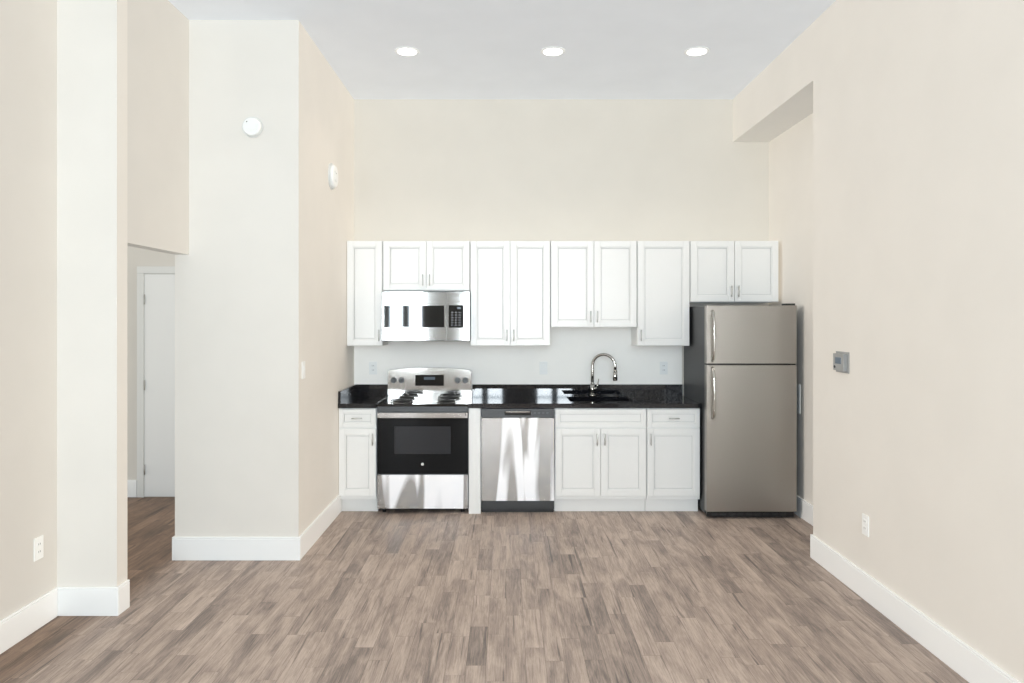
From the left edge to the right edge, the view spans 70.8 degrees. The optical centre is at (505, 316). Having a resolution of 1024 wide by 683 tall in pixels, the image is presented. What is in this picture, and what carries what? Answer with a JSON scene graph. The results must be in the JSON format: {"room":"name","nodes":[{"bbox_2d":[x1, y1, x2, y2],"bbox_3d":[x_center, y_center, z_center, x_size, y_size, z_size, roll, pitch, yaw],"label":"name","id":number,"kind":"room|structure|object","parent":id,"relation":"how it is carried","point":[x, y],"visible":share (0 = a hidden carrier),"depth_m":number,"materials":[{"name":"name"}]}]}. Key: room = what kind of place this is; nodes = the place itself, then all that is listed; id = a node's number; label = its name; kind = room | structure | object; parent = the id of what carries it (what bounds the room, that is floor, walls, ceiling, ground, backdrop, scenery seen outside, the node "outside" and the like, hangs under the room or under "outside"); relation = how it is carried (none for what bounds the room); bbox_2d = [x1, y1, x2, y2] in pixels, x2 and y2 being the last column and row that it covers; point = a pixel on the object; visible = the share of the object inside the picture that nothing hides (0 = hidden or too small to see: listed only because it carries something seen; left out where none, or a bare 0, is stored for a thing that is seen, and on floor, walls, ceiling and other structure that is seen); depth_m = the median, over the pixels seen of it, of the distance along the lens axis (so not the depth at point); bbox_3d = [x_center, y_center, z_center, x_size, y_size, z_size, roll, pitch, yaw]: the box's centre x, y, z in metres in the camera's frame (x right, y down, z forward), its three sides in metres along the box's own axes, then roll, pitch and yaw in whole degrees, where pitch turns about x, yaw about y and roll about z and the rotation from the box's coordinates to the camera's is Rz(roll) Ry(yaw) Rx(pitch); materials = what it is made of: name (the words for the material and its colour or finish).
{"room":"kitchen","nodes":[
{"label":"kitchen","id":0,"kind":"room"},
{"bbox_2d":[0,0,56,620],"bbox_3d":[-2.545,-0.182,0.780,0.150,3.645,6.360,0,0,0],"label":"wall","id":1,"kind":"structure","parent":0,"point":[28,272],"depth_m":3.72,"materials":[{"name":"paint"}]},
{"bbox_2d":[0,588,57,653],"bbox_3d":[-2.462,1.561,0.772,0.015,0.158,6.345,0,0,0],"label":"baseboard","id":2,"kind":"structure","parent":1,"relation":"attached to","point":[19,625],"depth_m":3.70,"materials":[{"name":"white wood"}]},
{"bbox_2d":[34,535,42,561],"bbox_3d":[-2.466,1.220,3.800,0.008,0.118,0.072,0,0,0],"label":"outlet","id":3,"kind":"object","parent":1,"relation":"attached to","point":[38,548],"visible":1,"depth_m":3.79,"materials":[{"name":"white plastic"}]},
{"bbox_2d":[57,0,126,586],"bbox_3d":[-3.020,-0.182,4.015,1.760,3.645,0.110,0,0,0],"label":"wall","id":4,"kind":"structure","parent":0,"point":[91,293],"depth_m":3.96,"materials":[{"name":"paint"}]},
{"bbox_2d":[56,587,118,615],"bbox_3d":[-2.297,1.561,3.953,0.345,0.158,0.015,0,0,0],"label":"baseboard","id":5,"kind":"structure","parent":4,"relation":"attached to","point":[88,601],"depth_m":3.94,"materials":[{"name":"white wood"}]},
{"bbox_2d":[117,579,129,614],"bbox_3d":[-2.132,1.561,4.015,0.015,0.158,0.110,0,0,0],"label":"baseboard","id":6,"kind":"structure","parent":4,"relation":"attached to","point":[124,596],"depth_m":4.01,"materials":[{"name":"white wood"}]},
{"bbox_2d":[127,246,174,496],"bbox_3d":[-3.067,-0.182,6.705,1.665,3.645,0.290,0,0,0],"label":"wall","id":7,"kind":"structure","parent":0,"point":[136,257],"depth_m":6.56,"materials":[{"name":"paint"}]},
{"bbox_2d":[127,480,136,496],"bbox_3d":[-3.480,1.561,6.553,0.240,0.158,0.015,0,0,0],"label":"baseboard","id":8,"kind":"structure","parent":7,"relation":"attached to","point":[131,488],"depth_m":6.54,"materials":[{"name":"white wood"}]},
{"bbox_2d":[137,266,174,496],"bbox_3d":[-2.890,0.590,6.551,0.930,2.100,0.018,0,0,0],"label":"trim","id":9,"kind":"structure","parent":7,"relation":"attached to","point":[142,271],"depth_m":6.54,"materials":[{"name":"white wood"}]},
{"bbox_2d":[144,274,174,495],"bbox_3d":[-2.891,0.621,6.521,0.802,2.022,0.073,0,0,0],"label":"hall door","id":10,"kind":"structure","parent":7,"relation":"in","point":[159,384],"depth_m":6.55,"materials":[{"name":"white paint"}]},
{"bbox_2d":[127,0,188,254],"bbox_3d":[-2.188,-1.212,4.465,0.095,1.585,0.790,0,0,0],"label":"wall","id":11,"kind":"structure","parent":0,"point":[157,125],"depth_m":4.42,"materials":[{"name":"paint"}]},
{"bbox_2d":[175,20,353,536],"bbox_3d":[-1.817,-0.182,5.855,0.835,3.645,1.990,0,0,0],"label":"wall","id":12,"kind":"structure","parent":0,"point":[260,292],"depth_m":4.86,"materials":[{"name":"paint"}]},
{"bbox_2d":[172,536,174,560],"bbox_3d":[-2.243,1.561,5.702,0.015,0.158,1.715,0,0,0],"label":"baseboard","id":13,"kind":"structure","parent":12,"relation":"attached to","point":[173,548],"depth_m":4.85,"materials":[{"name":"white wood"}]},
{"bbox_2d":[174,537,300,560],"bbox_3d":[-1.810,1.561,4.853,0.850,0.158,0.015,0,0,0],"label":"baseboard","id":14,"kind":"structure","parent":12,"relation":"attached to","point":[237,548],"depth_m":4.84,"materials":[{"name":"white wood"}]},
{"bbox_2d":[242,117,262,137],"bbox_3d":[-1.708,-1.280,4.841,0.140,0.140,0.038,0,0,0],"label":"smoke detector","id":15,"kind":"object","parent":12,"relation":"attached to","point":[252,127],"visible":1,"depth_m":4.83,"materials":[{"name":"white plastic"}]},
{"bbox_2d":[302,361,304,378],"bbox_3d":[-1.394,0.366,4.966,0.010,0.118,0.072,0,0,0],"label":"light switch","id":16,"kind":"object","parent":12,"relation":"attached to","point":[303,369],"visible":0.98,"depth_m":4.95,"materials":[{"name":"white plastic"}]},
{"bbox_2d":[299,495,341,558],"bbox_3d":[-1.393,1.561,5.469,0.015,0.158,1.218,0,0,0],"label":"baseboard","id":17,"kind":"structure","parent":12,"relation":"attached to","point":[314,531],"depth_m":5.35,"materials":[{"name":"white wood"}]},
{"bbox_2d":[328,163,337,189],"bbox_3d":[-1.376,-1.125,5.760,0.048,0.210,0.210,0,0,0],"label":"smoke detector","id":18,"kind":"object","parent":12,"relation":"attached to","point":[333,176],"visible":1,"depth_m":5.70,"materials":[{"name":"white plastic"}]},
{"bbox_2d":[0,497,968,682],"bbox_3d":[-0.550,1.690,2.150,6.700,0.100,9.500,0,0,0],"label":"floor","id":19,"kind":"structure","parent":0,"point":[428,596],"depth_m":4.00,"materials":[{"name":"brown wood"}]},
{"bbox_2d":[339,408,378,510],"bbox_3d":[-1.238,1.200,6.301,0.317,0.880,0.664,0,0,0],"label":"base cabinet","id":20,"kind":"object","parent":19,"relation":"on","point":[358,474],"visible":0.85,"depth_m":6.01,"materials":[{"name":"white wood"}]},
{"bbox_2d":[377,367,471,511],"bbox_3d":[-0.695,1.052,6.279,0.760,1.177,0.689,0,0,0],"label":"range","id":21,"kind":"object","parent":19,"relation":"on","point":[422,437],"visible":0.98,"depth_m":5.99,"materials":[{"name":"silver metal"}]},
{"bbox_2d":[469,408,480,513],"bbox_3d":[-0.261,1.200,6.316,0.100,0.880,0.633,0,0,0],"label":"filler panel","id":22,"kind":"object","parent":19,"relation":"on","point":[474,460],"visible":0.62,"depth_m":6.00,"materials":[{"name":"white wood"}]},
{"bbox_2d":[481,408,553,511],"bbox_3d":[0.098,1.202,6.303,0.612,0.876,0.639,0,0,0],"label":"dishwasher","id":23,"kind":"object","parent":19,"relation":"on","point":[517,459],"visible":0.94,"depth_m":5.99,"materials":[{"name":"grey metal"}]},
{"bbox_2d":[554,408,645,510],"bbox_3d":[0.789,1.200,6.301,0.765,0.880,0.664,0,0,0],"label":"base cabinet","id":24,"kind":"object","parent":19,"relation":"on","point":[599,459],"visible":0.88,"depth_m":6.01,"materials":[{"name":"white wood"}]},
{"bbox_2d":[338,384,700,407],"bbox_3d":[0.113,0.780,6.309,3.019,0.320,0.648,0,0,0],"label":"countertop","id":25,"kind":"structure","parent":24,"relation":"on","point":[550,396],"depth_m":6.52,"materials":[{"name":"black stone"}]},
{"bbox_2d":[589,353,616,395],"bbox_3d":[0.880,0.522,6.520,0.246,0.394,0.130,0,0,0],"label":"faucet","id":26,"kind":"object","parent":25,"relation":"on","point":[593,388],"visible":1,"depth_m":6.54,"materials":[{"name":"silver metal"}]},
{"bbox_2d":[645,408,699,510],"bbox_3d":[1.397,1.200,6.301,0.445,0.880,0.664,0,0,0],"label":"base cabinet","id":27,"kind":"object","parent":19,"relation":"on","point":[672,459],"visible":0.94,"depth_m":6.01,"materials":[{"name":"white wood"}]},
{"bbox_2d":[684,303,796,516],"bbox_3d":[1.991,0.765,6.184,0.730,1.750,0.843,0,0,0],"label":"refrigerator","id":28,"kind":"object","parent":19,"relation":"on","point":[740,374],"visible":0.92,"depth_m":5.83,"materials":[{"name":"grey metal"}]},
{"bbox_2d":[168,0,835,98],"bbox_3d":[-0.550,-2.055,2.150,6.700,0.100,9.500,0,0,0],"label":"ceiling","id":29,"kind":"structure","parent":0,"point":[491,49],"depth_m":5.24,"materials":[{"name":"paint"}]},
{"bbox_2d":[394,46,419,55],"bbox_3d":[-0.746,-2.001,5.430,0.190,0.008,0.190,0,0,0],"label":"recessed light","id":30,"kind":"object","parent":29,"relation":"in","point":[407,51],"visible":1,"depth_m":5.42,"materials":[{"name":"white plastic"}]},
{"bbox_2d":[540,46,565,55],"bbox_3d":[0.354,-2.001,5.430,0.190,0.008,0.190,0,0,0],"label":"recessed light","id":31,"kind":"object","parent":29,"relation":"in","point":[552,51],"visible":1,"depth_m":5.42,"materials":[{"name":"white plastic"}]},
{"bbox_2d":[684,46,709,55],"bbox_3d":[1.440,-2.001,5.430,0.190,0.008,0.190,0,0,0],"label":"recessed light","id":32,"kind":"object","parent":29,"relation":"in","point":[696,51],"visible":1,"depth_m":5.42,"materials":[{"name":"white plastic"}]},
{"bbox_2d":[354,99,768,395],"bbox_3d":[0.700,-0.182,6.742,4.200,3.645,0.215,0,0,0],"label":"wall","id":33,"kind":"structure","parent":0,"point":[557,170],"depth_m":6.63,"materials":[{"name":"paint"}]},
{"bbox_2d":[347,241,387,345],"bbox_3d":[-1.240,-0.208,6.456,0.314,0.924,0.354,0,0,0],"label":"upper cabinet","id":34,"kind":"object","parent":33,"relation":"attached to","point":[364,287],"visible":1,"depth_m":6.32,"materials":[{"name":"white wood"}]},
{"bbox_2d":[383,241,469,291],"bbox_3d":[-0.699,-0.450,6.456,0.763,0.441,0.354,0,0,0],"label":"upper cabinet","id":35,"kind":"object","parent":33,"relation":"attached to","point":[426,266],"visible":0.94,"depth_m":6.32,"materials":[{"name":"white wood"}]},
{"bbox_2d":[382,292,469,340],"bbox_3d":[-0.698,-0.006,6.431,0.758,0.432,0.404,0,0,0],"label":"microwave","id":36,"kind":"object","parent":35,"relation":"attached to","point":[425,316],"visible":0.98,"depth_m":6.24,"materials":[{"name":"silver metal"}]},
{"bbox_2d":[470,241,549,345],"bbox_3d":[0.037,-0.208,6.456,0.703,0.924,0.354,0,0,0],"label":"upper cabinet","id":37,"kind":"object","parent":33,"relation":"attached to","point":[509,293],"visible":1,"depth_m":6.32,"materials":[{"name":"white wood"}]},
{"bbox_2d":[354,327,681,383],"bbox_3d":[0.111,0.190,6.634,3.019,1.100,0.001,0,0,0],"label":"backsplash","id":38,"kind":"structure","parent":33,"relation":"attached to","point":[568,354],"depth_m":6.63,"materials":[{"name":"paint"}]},
{"bbox_2d":[369,362,376,373],"bbox_3d":[-1.225,0.470,6.629,0.072,0.118,0.008,0,0,0],"label":"outlet","id":39,"kind":"object","parent":38,"relation":"attached to","point":[372,367],"visible":1,"depth_m":6.63,"materials":[{"name":"white plastic"}]},
{"bbox_2d":[540,362,546,373],"bbox_3d":[0.345,0.470,6.630,0.072,0.118,0.008,0,0,0],"label":"outlet","id":40,"kind":"object","parent":38,"relation":"attached to","point":[543,367],"visible":1,"depth_m":6.63,"materials":[{"name":"white plastic"}]},
{"bbox_2d":[660,362,667,373],"bbox_3d":[1.452,0.470,6.629,0.072,0.118,0.008,0,0,0],"label":"outlet","id":41,"kind":"object","parent":38,"relation":"attached to","point":[663,367],"visible":1,"depth_m":6.63,"materials":[{"name":"white plastic"}]},
{"bbox_2d":[550,241,636,326],"bbox_3d":[0.770,-0.289,6.456,0.757,0.761,0.354,0,0,0],"label":"upper cabinet","id":42,"kind":"object","parent":33,"relation":"attached to","point":[593,283],"visible":0.98,"depth_m":6.32,"materials":[{"name":"white wood"}]},
{"bbox_2d":[631,241,688,345],"bbox_3d":[1.382,-0.208,6.456,0.460,0.924,0.354,0,0,0],"label":"upper cabinet","id":43,"kind":"object","parent":33,"relation":"attached to","point":[662,293],"visible":1,"depth_m":6.32,"materials":[{"name":"white wood"}]},
{"bbox_2d":[689,241,777,302],"bbox_3d":[2.003,-0.401,6.456,0.777,0.539,0.354,0,0,0],"label":"upper cabinet","id":44,"kind":"object","parent":33,"relation":"attached to","point":[733,271],"visible":0.98,"depth_m":6.32,"materials":[{"name":"white wood"}]},
{"bbox_2d":[769,113,812,504],"bbox_3d":[2.610,-0.182,5.768,0.380,3.645,1.735,0,0,0],"label":"wall","id":45,"kind":"structure","parent":0,"point":[791,190],"depth_m":5.94,"materials":[{"name":"paint"}]},
{"bbox_2d":[797,384,799,413],"bbox_3d":[2.417,0.674,5.942,0.005,0.239,0.041,0,0,0],"label":"outlet","id":46,"kind":"object","parent":45,"relation":"attached to","point":[798,398],"visible":0.75,"depth_m":5.94,"materials":[{"name":"white plastic"}]},
{"bbox_2d":[794,496,812,525],"bbox_3d":[2.413,1.561,5.768,0.015,0.158,1.735,0,0,0],"label":"baseboard","id":47,"kind":"structure","parent":45,"relation":"attached to","point":[804,510],"depth_m":5.80,"materials":[{"name":"white wood"}]},
{"bbox_2d":[733,0,1023,682],"bbox_3d":[2.445,-0.182,2.118,0.710,3.645,9.035,0,0,0],"label":"wall","id":48,"kind":"structure","parent":0,"point":[918,255],"depth_m":3.63,"materials":[{"name":"paint"}]},
{"bbox_2d":[833,351,848,373],"bbox_3d":[2.072,0.280,4.465,0.036,0.130,0.170,0,0,0],"label":"thermostat","id":49,"kind":"object","parent":48,"relation":"attached to","point":[840,361],"visible":1,"depth_m":4.43,"materials":[{"name":"grey plastic"}]},
{"bbox_2d":[862,513,868,536],"bbox_3d":[2.086,1.208,4.180,0.008,0.118,0.072,0,0,0],"label":"outlet","id":50,"kind":"object","parent":48,"relation":"attached to","point":[865,525],"visible":1,"depth_m":4.17,"materials":[{"name":"white plastic"}]},
{"bbox_2d":[811,535,1020,682],"bbox_3d":[2.083,1.561,1.250,0.015,0.158,7.300,0,0,0],"label":"baseboard","id":51,"kind":"structure","parent":48,"relation":"attached to","point":[965,661],"depth_m":3.67,"materials":[{"name":"white wood"}]}
]}

